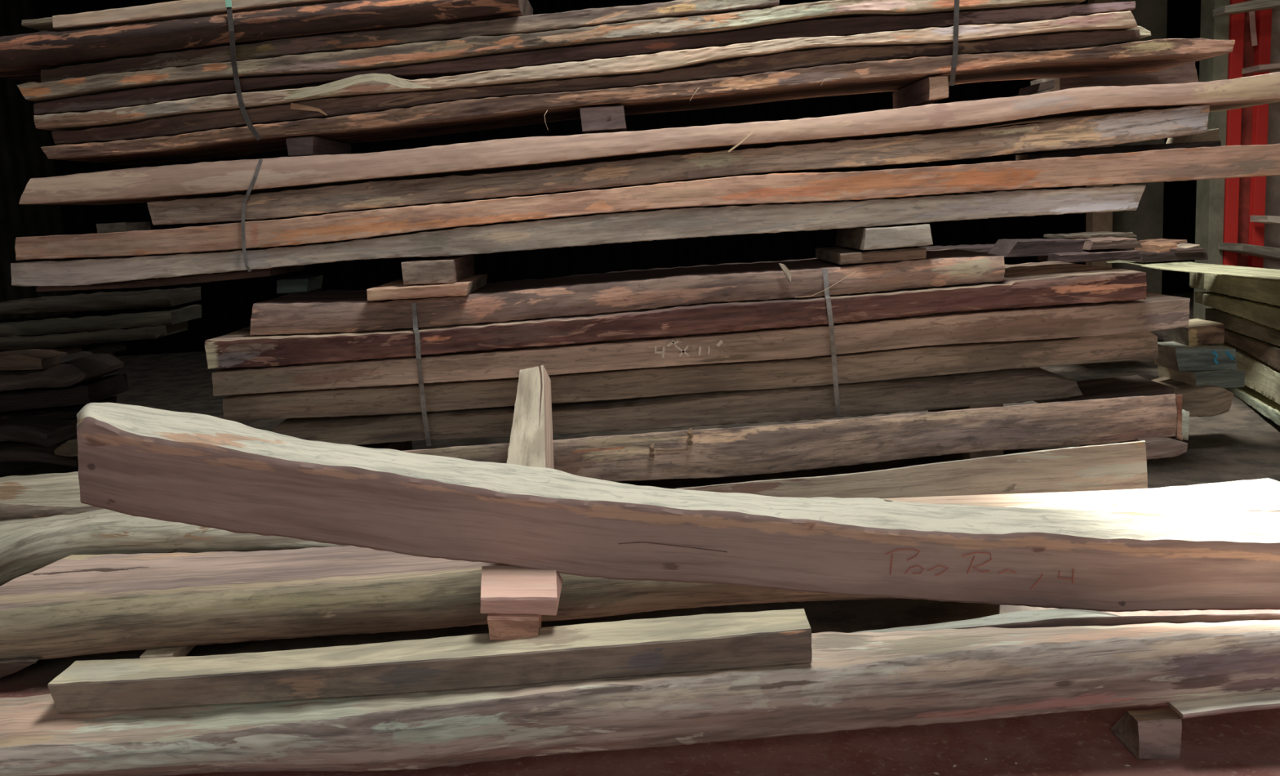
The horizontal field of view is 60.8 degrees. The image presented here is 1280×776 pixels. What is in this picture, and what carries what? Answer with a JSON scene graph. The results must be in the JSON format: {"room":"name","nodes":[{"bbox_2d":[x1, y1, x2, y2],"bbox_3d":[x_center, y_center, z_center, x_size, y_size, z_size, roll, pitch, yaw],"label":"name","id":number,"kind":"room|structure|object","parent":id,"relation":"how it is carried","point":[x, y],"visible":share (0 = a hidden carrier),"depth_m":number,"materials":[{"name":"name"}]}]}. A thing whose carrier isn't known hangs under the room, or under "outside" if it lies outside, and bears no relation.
{"room":"lumber yard","nodes":[
{"label":"lumber yard","id":0,"kind":"room"},
{"bbox_2d":[0,0,81,351],"bbox_3d":[-5.106,-1.291,3.183,0.080,4.200,12.800,-3,9,0],"label":"wall","id":1,"kind":"structure","parent":0,"point":[23,158],"depth_m":8.98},
{"bbox_2d":[31,0,1200,356],"bbox_3d":[0.542,-2.677,9.517,11.400,4.200,0.080,-3,9,0],"label":"wall","id":2,"kind":"structure","parent":0,"point":[227,305],"depth_m":9.71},
{"bbox_2d":[0,292,1279,775],"bbox_3d":[0.730,0.487,3.534,11.400,0.100,12.800,-3,9,0],"label":"floor","id":3,"kind":"structure","parent":0,"point":[1240,442],"depth_m":2.17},
{"bbox_2d":[0,656,41,677],"bbox_3d":[-1.522,0.666,2.689,0.184,0.068,0.202,-3,9,0],"label":"plank","id":4,"kind":"object","parent":3,"relation":"on","point":[7,665],"visible":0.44,"depth_m":2.59,"materials":[{"name":"brown wood"}]},
{"bbox_2d":[0,545,902,658],"bbox_3d":[-0.351,0.486,2.767,2.726,0.164,0.371,-3,9,0],"label":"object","id":5,"kind":"object","parent":4,"relation":"on","point":[72,605],"visible":0.46,"depth_m":2.60,"materials":[{"name":"brown wood"}]},
{"bbox_2d":[506,364,553,468],"bbox_3d":[-0.295,0.162,3.021,0.134,0.312,1.011,-4,9,-2],"label":"plank","id":6,"kind":"object","parent":5,"relation":"on","point":[531,443],"visible":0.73,"depth_m":3.11,"materials":[{"name":"brown wood"}]},
{"bbox_2d":[881,477,1279,511],"bbox_3d":[1.036,0.275,2.523,1.027,0.072,0.331,-3,9,0],"label":"plank","id":7,"kind":"object","parent":5,"relation":"on","point":[1260,494],"visible":0.34,"depth_m":2.58,"materials":[{"name":"white wood"}]},
{"bbox_2d":[0,435,78,466],"bbox_3d":[-2.451,0.254,4.497,0.435,0.095,0.363,-3,9,0],"label":"plank","id":8,"kind":"object","parent":3,"relation":"on","point":[10,451],"visible":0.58,"depth_m":4.33,"materials":[{"name":"brown wood"}]},
{"bbox_2d":[53,435,77,456],"bbox_3d":[-2.183,0.200,4.338,0.114,0.075,0.363,-3,9,0],"label":"plank","id":9,"kind":"object","parent":8,"relation":"on","point":[68,448],"visible":0.37,"depth_m":4.16,"materials":[{"name":"brown wood"}]},
{"bbox_3d":[-2.531,0.168,4.533,0.322,0.106,0.362,-3,9,0],"label":"plank","id":10,"kind":"object","parent":8,"relation":"on","visible":0},
{"bbox_2d":[0,395,116,419],"bbox_3d":[-2.577,0.101,4.723,0.464,0.048,0.364,-3,9,0],"label":"plank","id":11,"kind":"object","parent":10,"relation":"on","point":[68,411],"visible":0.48,"depth_m":4.61,"materials":[{"name":"brown wood"}]},
{"bbox_2d":[0,373,128,412],"bbox_3d":[-2.576,0.026,4.762,0.523,0.100,0.362,-3,9,0],"label":"plank","id":12,"kind":"object","parent":11,"relation":"on","point":[98,388],"visible":0.87,"depth_m":4.59,"materials":[{"name":"brown wood"}]},
{"bbox_2d":[0,352,124,391],"bbox_3d":[-2.549,-0.069,4.696,0.499,0.111,0.362,-3,9,0],"label":"plank","id":13,"kind":"object","parent":12,"relation":"on","point":[74,371],"visible":0.92,"depth_m":4.53,"materials":[{"name":"brown wood"}]},
{"bbox_2d":[0,346,82,370],"bbox_3d":[-2.690,-0.133,4.785,0.317,0.075,0.363,-3,9,0],"label":"plank","id":14,"kind":"object","parent":13,"relation":"on","point":[33,358],"visible":0.85,"depth_m":4.65,"materials":[{"name":"brown wood"}]},
{"bbox_2d":[0,320,187,350],"bbox_3d":[-2.546,-0.239,4.971,0.835,0.064,0.364,-3,9,0],"label":"plank","id":15,"kind":"object","parent":14,"relation":"on","point":[57,340],"visible":0.77,"depth_m":4.80,"materials":[{"name":"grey wood"}]},
{"bbox_2d":[0,304,201,336],"bbox_3d":[-2.559,-0.309,5.061,0.921,0.074,0.364,-3,9,0],"label":"plank","id":16,"kind":"object","parent":15,"relation":"on","point":[65,323],"visible":1,"depth_m":4.89,"materials":[{"name":"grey wood"}]},
{"bbox_2d":[0,286,200,315],"bbox_3d":[-2.604,-0.406,5.146,0.937,0.070,0.363,-3,9,0],"label":"plank","id":17,"kind":"object","parent":16,"relation":"on","point":[100,300],"visible":1,"depth_m":4.97,"materials":[{"name":"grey wood"}]},
{"bbox_2d":[59,342,126,363],"bbox_3d":[-2.514,-0.146,4.937,0.221,0.068,0.363,-3,9,0],"label":"plank","id":18,"kind":"object","parent":13,"relation":"on","point":[112,347],"visible":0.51,"depth_m":4.89,"materials":[{"name":"brown wood"}]},
{"bbox_2d":[139,644,195,657],"bbox_3d":[-1.155,0.630,2.748,0.086,0.040,0.301,-3,9,0],"label":"stick","id":19,"kind":"object","parent":3,"relation":"on","point":[183,651],"visible":0.16,"depth_m":2.62,"materials":[{"name":"brown wood"}]},
{"bbox_2d":[0,508,348,584],"bbox_3d":[-1.268,0.423,3.057,1.189,0.195,0.201,-3,9,0],"label":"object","id":20,"kind":"object","parent":3,"relation":"on","point":[27,545],"visible":0.42,"depth_m":2.97,"materials":[{"name":"brown wood"}]},
{"bbox_2d":[357,440,412,450],"bbox_3d":[-0.970,0.313,4.122,0.120,0.250,0.550,-3,9,0],"label":"bearer","id":21,"kind":"object","parent":3,"relation":"on","point":[401,446],"visible":0.02,"depth_m":4.06,"materials":[{"name":"brown wood"}]},
{"bbox_2d":[674,440,1147,497],"bbox_3d":[0.775,0.329,3.203,1.372,0.319,0.202,-3,9,0],"label":"plank","id":22,"kind":"object","parent":3,"relation":"on","point":[1121,465],"visible":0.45,"depth_m":3.09,"materials":[{"name":"brown wood"}]},
{"bbox_2d":[928,402,1003,462],"bbox_3d":[1.220,0.158,4.118,0.120,0.300,0.550,-3,9,0],"label":"bearer","id":23,"kind":"object","parent":3,"relation":"on","point":[948,457],"visible":0.2,"depth_m":3.86,"materials":[{"name":"brown wood"}]},
{"bbox_2d":[271,366,1082,444],"bbox_3d":[0.127,0.031,4.120,2.847,0.123,0.623,-3,9,0],"label":"plank","id":24,"kind":"object","parent":23,"relation":"on","point":[918,393],"visible":0.73,"depth_m":3.82,"materials":[{"name":"brown wood"}]},
{"bbox_2d":[222,331,1158,420],"bbox_3d":[0.174,-0.090,4.132,3.302,0.145,0.602,-3,9,0],"label":"plank","id":25,"kind":"object","parent":24,"relation":"on","point":[965,357],"visible":0.7,"depth_m":3.84,"materials":[{"name":"brown wood"}]},
{"bbox_2d":[212,291,1190,395],"bbox_3d":[0.202,-0.194,4.052,3.336,0.136,0.706,-3,9,0],"label":"plank","id":26,"kind":"object","parent":25,"relation":"on","point":[1157,312],"visible":0.72,"depth_m":3.71,"materials":[{"name":"brown wood"}]},
{"bbox_2d":[204,261,1146,369],"bbox_3d":[0.115,-0.284,4.002,3.141,0.144,0.753,-3,9,0],"label":"plank","id":27,"kind":"object","parent":26,"relation":"on","point":[1030,284],"visible":0.79,"depth_m":3.64,"materials":[{"name":"brown wood"}]},
{"bbox_2d":[411,302,431,445],"bbox_3d":[-0.740,-0.037,3.685,0.023,0.496,0.085,-5,9,-8],"label":"strap","id":28,"kind":"object","parent":27,"relation":"attached to","point":[415,329],"visible":1,"depth_m":3.67,"materials":[{"name":"grey metal"}]},
{"bbox_2d":[249,248,1004,335],"bbox_3d":[-0.050,-0.360,3.998,2.567,0.133,0.632,-3,9,0],"label":"plank","id":29,"kind":"object","parent":27,"relation":"on","point":[315,311],"visible":0.91,"depth_m":3.69,"materials":[{"name":"brown wood"}]},
{"bbox_2d":[276,275,323,293],"bbox_3d":[-1.300,-0.398,4.178,0.125,0.053,0.201,-3,9,0],"label":"block","id":30,"kind":"object","parent":29,"relation":"on","point":[301,283],"visible":1,"depth_m":4.08,"materials":[{"name":"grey wood"}]},
{"bbox_2d":[35,264,304,291],"bbox_3d":[-1.685,-0.402,3.971,0.817,0.038,0.402,-3,9,0],"label":"plank","id":31,"kind":"object","parent":30,"relation":"on","point":[203,277],"visible":0.76,"depth_m":3.78,"materials":[{"name":"brown wood"}]},
{"bbox_2d":[10,184,1146,286],"bbox_3d":[-0.212,-0.560,3.948,3.817,0.137,0.603,-3,9,0],"label":"plank","id":32,"kind":"object","parent":31,"relation":"on","point":[704,221],"visible":0.95,"depth_m":3.65,"materials":[{"name":"brown wood"}]},
{"bbox_2d":[14,143,1279,260],"bbox_3d":[0.102,-0.670,3.923,4.394,0.151,0.602,-3,9,0],"label":"plank","id":33,"kind":"object","parent":32,"relation":"on","point":[1175,164],"visible":1,"depth_m":3.63,"materials":[{"name":"brown wood"}]},
{"bbox_2d":[96,221,151,232],"bbox_3d":[-1.862,-0.576,3.940,0.106,0.043,0.201,-3,9,0],"label":"offcut","id":34,"kind":"object","parent":33,"relation":"on","point":[144,225],"visible":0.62,"depth_m":3.84,"materials":[{"name":"brown wood"}]},
{"bbox_2d":[146,105,1209,225],"bbox_3d":[0.124,-0.772,3.825,3.547,0.194,0.403,-3,9,0],"label":"plank","id":35,"kind":"object","parent":33,"relation":"on","point":[1091,131],"visible":0.96,"depth_m":3.63,"materials":[{"name":"brown wood"}]},
{"bbox_2d":[18,71,1279,204],"bbox_3d":[0.086,-0.877,3.886,4.308,0.193,0.608,-3,9,0],"label":"plank","id":36,"kind":"object","parent":35,"relation":"on","point":[233,177],"visible":0.94,"depth_m":3.59,"materials":[{"name":"brown wood"}]},
{"bbox_2d":[241,158,262,271],"bbox_3d":[-1.279,-0.570,3.612,0.102,0.368,0.015,-2,9,7],"label":"strap","id":37,"kind":"object","parent":36,"relation":"attached to","point":[243,209],"visible":1,"depth_m":3.61,"materials":[{"name":"grey metal"}]},
{"bbox_2d":[285,136,351,156],"bbox_3d":[-1.125,-0.840,3.853,0.091,0.060,0.501,-3,9,0],"label":"block","id":38,"kind":"object","parent":36,"relation":"on","point":[306,145],"visible":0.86,"depth_m":3.63,"materials":[{"name":"brown wood"}]},
{"bbox_2d":[579,105,626,133],"bbox_3d":[-0.124,-0.931,3.848,0.151,0.076,0.501,-3,9,0],"label":"block","id":39,"kind":"object","parent":36,"relation":"on","point":[603,119],"visible":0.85,"depth_m":3.60,"materials":[{"name":"brown wood"}]},
{"bbox_2d":[40,37,1235,164],"bbox_3d":[-0.014,-0.992,3.823,3.904,0.172,0.553,-3,9,0],"label":"plank","id":40,"kind":"object","parent":39,"relation":"on","point":[1153,55],"visible":0.99,"depth_m":3.56,"materials":[{"name":"brown wood"}]},
{"bbox_2d":[51,28,1140,144],"bbox_3d":[-0.152,-1.027,3.808,3.583,0.166,0.529,-3,9,0],"label":"plank","id":41,"kind":"object","parent":40,"relation":"on","point":[325,108],"visible":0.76,"depth_m":3.58,"materials":[{"name":"brown wood"}]},
{"bbox_2d":[33,10,1137,131],"bbox_3d":[-0.182,-1.074,3.790,3.594,0.166,0.588,-3,9,0],"label":"plank","id":42,"kind":"object","parent":41,"relation":"on","point":[369,84],"visible":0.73,"depth_m":3.54,"materials":[{"name":"brown wood"}]},
{"bbox_2d":[33,0,1135,115],"bbox_3d":[-0.190,-1.125,3.825,3.634,0.153,0.502,-3,9,0],"label":"plank","id":43,"kind":"object","parent":42,"relation":"on","point":[848,26],"visible":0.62,"depth_m":3.58,"materials":[{"name":"brown wood"}]},
{"bbox_2d":[17,0,1085,102],"bbox_3d":[-0.285,-1.168,3.791,3.482,0.179,0.553,-3,9,0],"label":"plank","id":44,"kind":"object","parent":43,"relation":"on","point":[472,46],"visible":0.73,"depth_m":3.52,"materials":[{"name":"brown wood"}]},
{"bbox_2d":[40,0,779,82],"bbox_3d":[-0.756,-1.182,3.800,2.426,0.149,0.503,-3,9,0],"label":"plank","id":45,"kind":"object","parent":44,"relation":"on","point":[590,17],"visible":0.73,"depth_m":3.55,"materials":[{"name":"brown wood"}]},
{"bbox_2d":[0,0,533,82],"bbox_3d":[-1.285,-1.205,3.743,1.804,0.174,0.557,-3,9,0],"label":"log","id":46,"kind":"object","parent":45,"relation":"on","point":[23,57],"visible":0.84,"depth_m":3.49,"materials":[{"name":"brown wood"}]},
{"bbox_2d":[21,17,57,31],"bbox_3d":[-1.983,-1.255,3.827,0.158,0.025,0.402,-3,9,0],"label":"plank","id":47,"kind":"object","parent":46,"relation":"on","point":[42,24],"visible":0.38,"depth_m":3.63,"materials":[{"name":"brown wood"}]},
{"bbox_2d":[52,0,347,31],"bbox_3d":[-1.386,-1.270,3.739,1.012,0.092,0.502,-3,9,0],"label":"plank","id":48,"kind":"object","parent":46,"relation":"on","point":[180,9],"visible":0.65,"depth_m":3.50,"materials":[{"name":"brown wood"}]},
{"bbox_2d":[225,0,261,140],"bbox_3d":[-1.274,-1.022,3.496,0.066,0.449,0.037,-5,10,-11],"label":"strap","id":49,"kind":"object","parent":46,"relation":"attached to","point":[228,2],"visible":1,"depth_m":3.50,"materials":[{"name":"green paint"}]},
{"bbox_2d":[949,0,959,85],"bbox_3d":[1.015,-1.118,3.524,0.030,0.274,0.022,-3,9,0],"label":"strap","id":50,"kind":"object","parent":42,"relation":"attached to","point":[956,17],"visible":1,"depth_m":3.51,"materials":[{"name":"grey metal"}]},
{"bbox_2d":[892,75,948,108],"bbox_3d":[0.980,-1.028,3.831,0.065,0.078,0.505,-3,9,0],"label":"block","id":51,"kind":"object","parent":36,"relation":"on","point":[930,90],"visible":0.94,"depth_m":3.68,"materials":[{"name":"brown wood"}]},
{"bbox_2d":[1017,80,1054,96],"bbox_3d":[1.393,-1.054,3.842,0.059,0.037,0.202,-3,9,0],"label":"offcut","id":52,"kind":"object","parent":36,"relation":"on","point":[1042,86],"visible":0.97,"depth_m":3.77,"materials":[{"name":"brown wood"}]},
{"bbox_2d":[1030,62,1198,94],"bbox_3d":[1.851,-1.194,4.270,0.536,0.102,0.302,-3,9,0],"label":"plank","id":53,"kind":"object","parent":36,"relation":"on","point":[1187,73],"visible":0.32,"depth_m":4.12,"materials":[{"name":"brown wood"}]},
{"bbox_2d":[1015,140,1221,160],"bbox_3d":[1.803,-0.892,4.127,0.720,0.041,0.142,-3,9,0],"label":"plank","id":54,"kind":"object","parent":33,"relation":"on","point":[1124,148],"visible":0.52,"depth_m":4.06,"materials":[{"name":"brown wood"}]},
{"bbox_2d":[1165,128,1219,143],"bbox_3d":[2.193,-0.995,4.337,0.119,0.051,0.201,-3,9,0],"label":"offcut","id":55,"kind":"object","parent":54,"relation":"on","point":[1211,135],"visible":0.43,"depth_m":4.24,"materials":[{"name":"brown wood"}]},
{"bbox_2d":[366,274,487,300],"bbox_3d":[-0.741,-0.359,3.876,0.342,0.042,0.501,-3,9,0],"label":"board","id":56,"kind":"object","parent":29,"relation":"on","point":[396,289],"visible":0.88,"depth_m":3.63,"materials":[{"name":"brown wood"}]},
{"bbox_2d":[401,253,474,284],"bbox_3d":[-0.710,-0.426,3.885,0.174,0.079,0.501,-3,9,0],"label":"block","id":57,"kind":"object","parent":56,"relation":"on","point":[451,268],"visible":0.94,"depth_m":3.64,"materials":[{"name":"brown wood"}]},
{"bbox_2d":[815,245,926,264],"bbox_3d":[0.818,-0.484,3.921,0.290,0.040,0.501,-3,9,0],"label":"board","id":58,"kind":"object","parent":29,"relation":"on","point":[837,255],"visible":0.83,"depth_m":3.68,"materials":[{"name":"brown wood"}]},
{"bbox_2d":[835,222,933,249],"bbox_3d":[0.857,-0.543,3.881,0.234,0.073,0.501,-3,9,0],"label":"block","id":59,"kind":"object","parent":58,"relation":"on","point":[891,236],"visible":0.89,"depth_m":3.64,"materials":[{"name":"brown wood"}]},
{"bbox_2d":[920,244,994,253],"bbox_3d":[1.770,-0.762,6.022,0.479,0.054,0.303,-3,9,0],"label":"plank","id":60,"kind":"object","parent":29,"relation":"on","point":[985,248],"visible":0.35,"depth_m":5.88,"materials":[{"name":"brown wood"}]},
{"bbox_2d":[822,268,840,417],"bbox_3d":[0.651,-0.144,3.681,0.054,0.514,0.082,-3,9,0],"label":"strap","id":61,"kind":"object","parent":27,"relation":"attached to","point":[828,305],"visible":1,"depth_m":3.67,"materials":[{"name":"grey metal"}]},
{"bbox_2d":[851,608,1279,632],"bbox_3d":[0.893,0.476,2.201,1.107,0.058,0.036,-3,9,0],"label":"plank","id":62,"kind":"object","parent":3,"relation":"on","point":[1055,617],"visible":0.34,"depth_m":2.19,"materials":[{"name":"brown wood"}]},
{"bbox_2d":[1085,0,1115,267],"bbox_3d":[3.187,-2.101,7.550,0.140,3.400,0.120,-3,9,0],"label":"post","id":63,"kind":"object","parent":3,"relation":"on","point":[1095,221],"visible":0.02,"depth_m":7.65,"materials":[{"name":"wood"}]},
{"bbox_2d":[1079,443,1146,460],"bbox_3d":[1.512,0.298,3.495,0.120,0.194,0.230,-3,9,0],"label":"bearer","id":64,"kind":"object","parent":3,"relation":"on","point":[1104,443],"visible":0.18,"depth_m":3.58,"materials":[{"name":"beige wood"}]},
{"bbox_2d":[403,393,1182,481],"bbox_3d":[0.407,0.160,3.506,2.553,0.179,0.302,-3,9,0],"label":"plank","id":65,"kind":"object","parent":64,"relation":"on","point":[717,452],"visible":0.85,"depth_m":3.37,"materials":[{"name":"brown wood"}]},
{"bbox_2d":[1182,408,1189,439],"bbox_3d":[1.750,0.119,3.528,0.030,0.095,0.052,-3,9,0],"label":"offcut","id":66,"kind":"object","parent":65,"relation":"attached to","point":[1185,414],"visible":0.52,"depth_m":3.50,"materials":[{"name":"brown wood"}]},
{"bbox_2d":[1124,436,1187,459],"bbox_3d":[1.608,0.178,3.399,0.142,0.060,0.122,-3,9,0],"label":"plank","id":67,"kind":"object","parent":64,"relation":"on","point":[1157,447],"visible":0.75,"depth_m":3.34,"materials":[{"name":"brown wood"}]},
{"bbox_2d":[1111,0,1167,293],"bbox_3d":[3.514,-2.165,7.816,0.480,3.400,0.060,-3,9,0],"label":"panel","id":68,"kind":"object","parent":3,"relation":"on","point":[1146,222],"visible":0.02,"depth_m":7.93,"materials":[{"name":"grey wood"}]},
{"bbox_2d":[1110,707,1182,759],"bbox_3d":[0.967,0.632,2.043,0.124,0.080,0.124,-3,9,0],"label":"block","id":69,"kind":"object","parent":3,"relation":"on","point":[1155,733],"visible":0.98,"depth_m":1.99,"materials":[{"name":"brown wood"}]},
{"bbox_2d":[0,619,1279,775],"bbox_3d":[0.000,0.575,2.069,2.845,0.176,0.225,-3,9,0],"label":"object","id":70,"kind":"object","parent":69,"relation":"on","point":[852,681],"visible":0.84,"depth_m":1.97,"materials":[{"name":"brown wood"}]},
{"bbox_2d":[47,608,812,713],"bbox_3d":[-0.407,0.518,2.076,1.449,0.116,0.116,-3,9,3],"label":"beam","id":71,"kind":"structure","parent":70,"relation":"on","point":[729,640],"depth_m":2.04,"materials":[{"name":"brown wood"}]},
{"bbox_2d":[487,613,542,639],"bbox_3d":[-0.240,0.453,2.109,0.098,0.057,0.081,-3,9,0],"label":"block","id":72,"kind":"object","parent":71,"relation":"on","point":[501,626],"visible":0.76,"depth_m":2.07,"materials":[{"name":"brown wood"}]},
{"bbox_2d":[480,565,562,615],"bbox_3d":[-0.242,0.400,2.172,0.169,0.045,0.201,-3,9,0],"label":"block","id":73,"kind":"object","parent":72,"relation":"on","point":[504,589],"visible":1,"depth_m":2.11,"materials":[{"name":"brown wood"}]},
{"bbox_2d":[1165,691,1279,718],"bbox_3d":[1.118,0.555,2.043,0.301,0.022,0.201,-3,9,0],"label":"board","id":74,"kind":"object","parent":69,"relation":"on","point":[1216,705],"visible":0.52,"depth_m":1.96,"materials":[{"name":"brown wood"}]},
{"bbox_2d":[1151,376,1234,417],"bbox_3d":[2.077,0.033,4.282,0.349,0.115,0.302,-3,9,0],"label":"plank","id":75,"kind":"object","parent":3,"relation":"on","point":[1204,400],"visible":0.47,"depth_m":4.14,"materials":[{"name":"brown wood"}]},
{"bbox_2d":[1033,374,1173,403],"bbox_3d":[1.782,0.023,4.227,0.432,0.076,0.302,-3,9,0],"label":"plank","id":76,"kind":"object","parent":75,"relation":"on","point":[1130,385],"visible":0.44,"depth_m":4.14,"materials":[{"name":"brown wood"}]},
{"bbox_2d":[1157,364,1244,388],"bbox_3d":[2.216,-0.054,4.319,0.194,0.072,0.302,-3,9,0],"label":"block","id":77,"kind":"object","parent":75,"relation":"on","point":[1224,379],"visible":0.64,"depth_m":4.17,"materials":[{"name":"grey wood"}]},
{"bbox_2d":[1153,341,1237,371],"bbox_3d":[2.168,-0.126,4.275,0.243,0.101,0.205,-3,9,0],"label":"block","id":78,"kind":"object","parent":77,"relation":"on","point":[1173,355],"visible":0.94,"depth_m":4.18,"materials":[{"name":"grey wood"}]},
{"bbox_2d":[1163,318,1224,345],"bbox_3d":[2.201,-0.222,4.341,0.144,0.084,0.204,-3,9,0],"label":"wooden block","id":79,"kind":"object","parent":78,"relation":"on","point":[1199,331],"visible":0.88,"depth_m":4.25,"materials":[{"name":"brown wood"}]},
{"bbox_2d":[1193,0,1230,319],"bbox_3d":[3.839,-2.099,7.303,0.100,3.400,0.180,-3,9,0],"label":"post","id":80,"kind":"object","parent":3,"relation":"on","point":[1210,194],"visible":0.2,"depth_m":7.34,"materials":[{"name":"grey wood"}]},
{"bbox_2d":[1222,0,1271,267],"bbox_3d":[4.024,-2.109,7.293,0.262,3.400,0.200,-3,9,0],"label":"steel column","id":81,"kind":"structure","parent":3,"relation":"on","point":[1244,197],"depth_m":7.29,"materials":[{"name":"red metal"}]},
{"bbox_2d":[1217,242,1279,261],"bbox_3d":[4.167,-0.891,7.242,0.509,0.174,0.301,-3,9,0],"label":"board","id":82,"kind":"object","parent":81,"relation":"attached to","point":[1268,252],"visible":1,"depth_m":7.10,"materials":[{"name":"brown wood"}]},
{"bbox_2d":[1248,11,1257,46],"bbox_3d":[4.006,-2.357,7.128,0.064,0.241,0.004,-3,9,0],"label":"strip","id":83,"kind":"object","parent":81,"relation":"hanging from","point":[1251,14],"visible":0.77,"depth_m":7.13,"materials":[{"name":"brown wood"}]},
{"bbox_2d":[1241,62,1279,74],"bbox_3d":[4.135,-2.076,7.046,0.387,0.051,0.201,-3,9,0],"label":"board","id":84,"kind":"object","parent":81,"relation":"attached to","point":[1276,66],"visible":1,"depth_m":6.98,"materials":[{"name":"brown wood"}]},
{"bbox_2d":[1249,214,1279,225],"bbox_3d":[4.258,-1.098,7.208,0.345,0.104,0.201,-3,9,0],"label":"board","id":85,"kind":"object","parent":81,"relation":"attached to","point":[1273,220],"visible":1,"depth_m":7.15,"materials":[{"name":"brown wood"}]},
{"bbox_2d":[1226,385,1279,425],"bbox_3d":[2.787,0.089,4.517,0.343,0.160,2.322,0,10,18],"label":"board","id":86,"kind":"object","parent":3,"relation":"on","point":[1269,408],"visible":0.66,"depth_m":4.77,"materials":[{"name":"brown wood"}]},
{"bbox_2d":[1219,341,1279,404],"bbox_3d":[2.806,-0.021,4.590,0.333,0.223,2.485,0,10,18],"label":"board","id":87,"kind":"object","parent":86,"relation":"on","point":[1260,376],"visible":0.44,"depth_m":4.72,"materials":[{"name":"brown wood"}]},
{"bbox_2d":[1224,328,1279,370],"bbox_3d":[2.806,-0.164,4.579,0.343,0.192,2.474,0,10,18],"label":"board","id":88,"kind":"object","parent":87,"relation":"on","point":[1268,353],"visible":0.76,"depth_m":4.76,"materials":[{"name":"brown wood"}]},
{"bbox_2d":[1204,307,1279,346],"bbox_3d":[2.828,-0.230,4.660,0.333,0.191,2.626,0,10,18],"label":"board","id":89,"kind":"object","parent":88,"relation":"on","point":[1239,324],"visible":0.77,"depth_m":4.99,"materials":[{"name":"brown wood"}]},
{"bbox_2d":[1195,291,1279,329],"bbox_3d":[2.882,-0.347,4.810,0.343,0.226,2.964,0,10,18],"label":"board","id":90,"kind":"object","parent":89,"relation":"on","point":[1264,313],"visible":0.84,"depth_m":5.00,"materials":[{"name":"brown wood"}]},
{"bbox_2d":[1189,272,1279,306],"bbox_3d":[2.919,-0.456,4.893,0.363,0.267,3.144,0,10,18],"label":"board","id":91,"kind":"object","parent":90,"relation":"on","point":[1261,290],"visible":0.84,"depth_m":5.06,"materials":[{"name":"brown wood"}]},
{"bbox_2d":[1106,259,1279,280],"bbox_3d":[2.796,-0.609,5.614,0.301,0.174,4.239,-2,10,9],"label":"board","id":92,"kind":"object","parent":91,"relation":"on","point":[1175,265],"visible":0.97,"depth_m":5.15,"materials":[{"name":"brown wood"}]},
{"bbox_2d":[1120,250,1208,262],"bbox_3d":[2.916,-0.740,6.088,0.360,0.054,0.302,-3,9,0],"label":"plank","id":93,"kind":"object","parent":92,"relation":"on","point":[1145,256],"visible":0.77,"depth_m":5.94,"materials":[{"name":"brown wood"}]},
{"bbox_2d":[1134,240,1177,253],"bbox_3d":[2.897,-0.790,6.130,0.099,0.059,0.302,-3,9,0],"label":"plank","id":94,"kind":"object","parent":93,"relation":"on","point":[1150,246],"visible":0.87,"depth_m":6.04,"materials":[{"name":"brown wood"}]},
{"bbox_2d":[1169,247,1204,253],"bbox_3d":[2.983,-0.767,6.054,0.155,0.027,0.302,-3,9,0],"label":"plank","id":95,"kind":"object","parent":93,"relation":"on","point":[1196,249],"visible":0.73,"depth_m":5.91,"materials":[{"name":"brown wood"}]},
{"bbox_2d":[1262,7,1279,269],"bbox_3d":[4.691,-2.177,7.466,1.050,3.400,0.050,-3,9,0],"label":"panel","id":96,"kind":"object","parent":3,"relation":"on","point":[1272,232],"visible":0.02,"depth_m":7.56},
{"bbox_3d":[-0.981,0.439,3.550,0.120,0.190,0.220,-3,9,0],"label":"bearer","id":97,"kind":"object","parent":3,"relation":"on","visible":0},
{"bbox_2d":[0,471,104,520],"bbox_3d":[-1.553,0.316,3.365,1.237,0.086,0.352,-3,9,0],"label":"plank","id":98,"kind":"object","parent":97,"relation":"on","point":[42,495],"visible":0.18,"depth_m":3.27,"materials":[{"name":"brown wood"}]},
{"bbox_2d":[76,402,1279,611],"bbox_3d":[0.193,0.245,2.293,2.744,0.586,0.129,-3,9,0],"label":"wooden beam","id":99,"kind":"structure","parent":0,"point":[188,468],"depth_m":2.25,"materials":[{"name":"brown wood"}]},
{"bbox_2d":[1037,248,1140,262],"bbox_3d":[2.292,-0.679,5.585,0.405,0.046,0.303,-3,9,0],"label":"plank","id":100,"kind":"object","parent":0,"point":[1100,255],"visible":0.88,"depth_m":5.44,"materials":[{"name":"brown wood"}]},
{"bbox_2d":[988,238,1090,257],"bbox_3d":[2.087,-0.741,5.725,0.440,0.091,0.302,-3,9,0],"label":"plank","id":101,"kind":"object","parent":100,"relation":"on","point":[1032,246],"visible":0.88,"depth_m":5.58,"materials":[{"name":"brown wood"}]},
{"bbox_2d":[1076,236,1142,249],"bbox_3d":[2.393,-0.746,5.626,0.266,0.050,0.303,-3,9,0],"label":"plank","id":102,"kind":"object","parent":100,"relation":"on","point":[1108,242],"visible":0.94,"depth_m":5.48,"materials":[{"name":"brown wood"}]},
{"bbox_2d":[1043,231,1137,238],"bbox_3d":[2.438,-0.827,5.917,0.388,0.029,0.302,-3,9,0],"label":"plank","id":103,"kind":"object","parent":102,"relation":"on","point":[1102,233],"visible":1,"depth_m":5.77,"materials":[{"name":"brown wood"}]},
{"bbox_2d":[1213,0,1279,17],"bbox_3d":[3.961,-2.438,6.903,0.596,0.119,0.141,-3,9,0],"label":"board","id":104,"kind":"object","parent":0,"point":[1254,5],"visible":1,"depth_m":6.84,"materials":[{"name":"brown wood"}]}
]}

